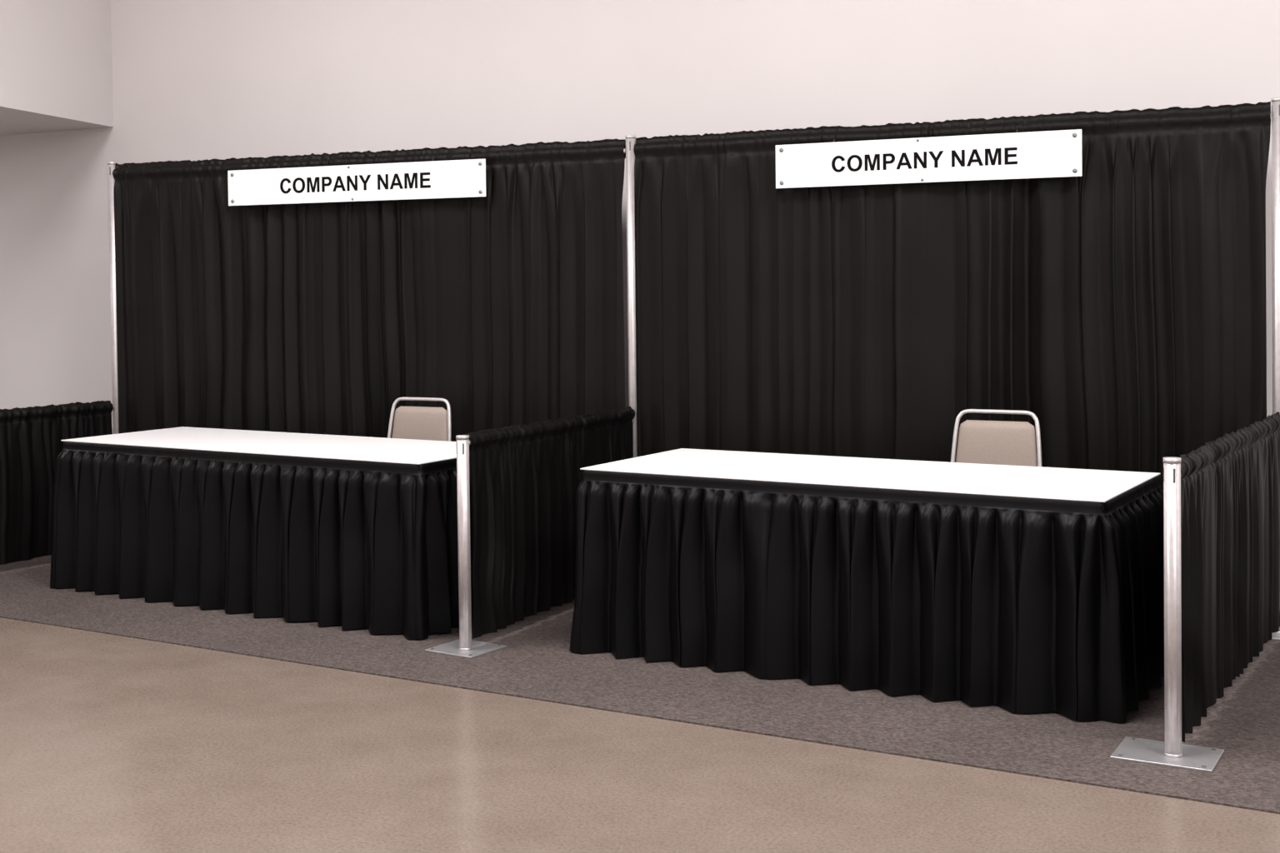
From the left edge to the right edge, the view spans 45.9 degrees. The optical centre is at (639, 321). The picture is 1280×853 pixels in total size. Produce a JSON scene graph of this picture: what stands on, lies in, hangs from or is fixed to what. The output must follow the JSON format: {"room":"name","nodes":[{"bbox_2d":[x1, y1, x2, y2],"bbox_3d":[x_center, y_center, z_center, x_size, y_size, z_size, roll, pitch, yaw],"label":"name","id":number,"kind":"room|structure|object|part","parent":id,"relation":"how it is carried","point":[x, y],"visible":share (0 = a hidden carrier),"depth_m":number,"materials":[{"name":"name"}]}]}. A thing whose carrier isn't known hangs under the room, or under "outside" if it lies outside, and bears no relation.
{"room":"exhibition hall","nodes":[
{"label":"exhibition hall","id":0,"kind":"room"},
{"bbox_2d":[0,0,113,135],"bbox_3d":[-5.907,-2.179,7.345,5.720,2.029,6.400,0,1,27],"label":"ceiling soffit","id":1,"kind":"structure","parent":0,"point":[56,68],"depth_m":9.14,"materials":[{"name":"white paint"}]},
{"bbox_2d":[0,0,1279,434],"bbox_3d":[0.619,-0.983,7.806,17.000,4.600,0.200,0,1,27],"label":"wall","id":2,"kind":"structure","parent":0,"point":[193,80],"depth_m":8.30,"materials":[{"name":"white paint"}]},
{"bbox_2d":[0,617,1279,852],"bbox_3d":[-2.394,1.542,1.780,17.000,0.100,13.400,0,1,27],"label":"floor","id":3,"kind":"structure","parent":0,"point":[109,743],"depth_m":4.61,"materials":[{"name":"concrete"}]},
{"bbox_2d":[0,555,1279,814],"bbox_3d":[-0.064,1.354,6.437,16.000,0.006,2.939,0,1,27],"label":"carpet","id":4,"kind":"object","parent":3,"relation":"on","point":[537,662],"visible":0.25,"depth_m":5.51,"materials":[{"name":"grey carpet"}]},
{"bbox_2d":[107,161,119,434],"bbox_3d":[-3.037,0.204,8.765,0.280,2.257,0.240,0,1,27],"label":"support post","id":5,"kind":"object","parent":4,"relation":"on","point":[111,165],"visible":0.3,"depth_m":8.74,"materials":[{"name":"metal"}]},
{"bbox_2d":[112,138,625,441],"bbox_3d":[-1.536,0.194,8.182,3.164,2.232,0.079,0,1,21],"label":"curtain","id":6,"kind":"object","parent":5,"relation":"hanging from","point":[505,306],"visible":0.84,"depth_m":8.14,"materials":[{"name":"fabric"}]},
{"bbox_2d":[227,158,486,205],"bbox_3d":[-1.532,-0.750,8.090,1.588,0.211,0.036,0,1,21],"label":"name sign","id":7,"kind":"object","parent":6,"relation":"attached to","point":[452,178],"visible":1,"depth_m":8.06,"materials":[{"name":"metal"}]},
{"bbox_2d":[50,426,473,639],"bbox_3d":[-1.769,0.972,7.421,2.533,0.754,0.871,0,2,31],"label":"table","id":8,"kind":"object","parent":4,"relation":"on","point":[349,532],"visible":0.84,"depth_m":6.99,"materials":[{"name":"black fabric"}]},
{"bbox_2d":[387,397,451,441],"bbox_3d":[-1.217,0.866,7.709,0.448,0.935,0.549,0,1,27],"label":"banquet chair","id":9,"kind":"object","parent":4,"relation":"on","point":[409,422],"visible":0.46,"depth_m":7.84,"materials":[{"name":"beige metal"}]},
{"bbox_2d":[425,435,506,659],"bbox_3d":[-0.729,0.916,6.282,0.250,0.894,0.230,0,2,33],"label":"support post","id":10,"kind":"object","parent":4,"relation":"on","point":[464,647],"visible":1,"depth_m":6.23,"materials":[{"name":"metal"}]},
{"bbox_3d":[-0.724,1.359,6.292,0.250,0.007,0.230,0,2,33],"label":"plate","id":11,"kind":"part","parent":10,"relation":"part of","materials":[{"name":"metal"}]},
{"bbox_2d":[465,406,635,639],"bbox_3d":[-0.374,0.872,6.936,0.064,0.867,1.484,0,1,27],"label":"curtain","id":12,"kind":"object","parent":10,"relation":"hanging from","point":[525,479],"visible":0.81,"depth_m":6.70,"materials":[{"name":"fabric"}]},
{"bbox_2d":[625,135,637,457],"bbox_3d":[-0.033,0.195,7.607,0.280,2.257,0.240,0,1,27],"label":"support post","id":13,"kind":"object","parent":4,"relation":"on","point":[630,139],"visible":0.34,"depth_m":7.58,"materials":[{"name":"metal"}]},
{"bbox_2d":[633,101,1270,489],"bbox_3d":[1.327,0.187,6.984,2.936,2.233,0.093,0,1,25],"label":"curtain","id":14,"kind":"object","parent":13,"relation":"hanging from","point":[1121,305],"visible":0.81,"depth_m":6.90,"materials":[{"name":"fabric"}]},
{"bbox_2d":[775,129,1082,188],"bbox_3d":[1.292,-0.746,6.906,1.411,0.221,0.036,0,1,24],"label":"name sign","id":15,"kind":"object","parent":14,"relation":"attached to","point":[1017,155],"visible":1,"depth_m":6.87,"materials":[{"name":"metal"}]},
{"bbox_2d":[569,448,1164,723],"bbox_3d":[0.858,0.972,6.032,2.309,0.754,0.940,0,2,32],"label":"table","id":16,"kind":"object","parent":4,"relation":"on","point":[1017,589],"visible":0.97,"depth_m":5.58,"materials":[{"name":"black fabric"}]},
{"bbox_2d":[950,409,1041,466],"bbox_3d":[1.466,0.859,6.389,0.454,0.946,0.561,0,1,27],"label":"banquet chair","id":17,"kind":"object","parent":4,"relation":"on","point":[996,442],"visible":0.39,"depth_m":6.52,"materials":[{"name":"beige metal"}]},
{"bbox_2d":[1110,456,1224,772],"bbox_3d":[1.661,0.897,4.767,0.304,0.944,0.236,0,2,29],"label":"support post","id":18,"kind":"object","parent":4,"relation":"on","point":[1169,752],"visible":1,"depth_m":4.72,"materials":[{"name":"metal"}]},
{"bbox_3d":[1.666,1.365,4.777,0.304,0.007,0.236,0,2,29],"label":"plate","id":19,"kind":"part","parent":18,"relation":"part of","materials":[{"name":"metal"}]},
{"bbox_2d":[1179,411,1279,742],"bbox_3d":[2.186,0.851,5.556,0.067,0.908,1.878,0,2,32],"label":"curtain","id":20,"kind":"object","parent":18,"relation":"hanging from","point":[1230,485],"visible":0.96,"depth_m":5.39,"materials":[{"name":"fabric"}]},
{"bbox_2d":[1271,97,1279,639],"bbox_3d":[2.688,0.191,6.363,0.280,2.257,0.240,0,1,27],"label":"support post","id":21,"kind":"object","parent":4,"relation":"on","point":[1275,102],"visible":0.48,"depth_m":6.34,"materials":[{"name":"metal"}]},
{"bbox_3d":[2.701,1.316,6.389,0.280,0.007,0.240,0,1,27],"label":"plate","id":22,"kind":"part","parent":21,"relation":"part of","materials":[{"name":"metal"}]},
{"bbox_3d":[-3.938,0.937,7.457,0.280,0.874,0.240,0,1,27],"label":"support post","id":23,"kind":"object","parent":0,"visible":0},
{"bbox_2d":[0,400,114,564],"bbox_3d":[-3.481,0.890,8.117,0.067,0.849,1.551,0,2,34],"label":"curtain","id":24,"kind":"object","parent":23,"relation":"hanging from","point":[31,444],"visible":0.74,"depth_m":8.32,"materials":[{"name":"fabric"}]}
]}

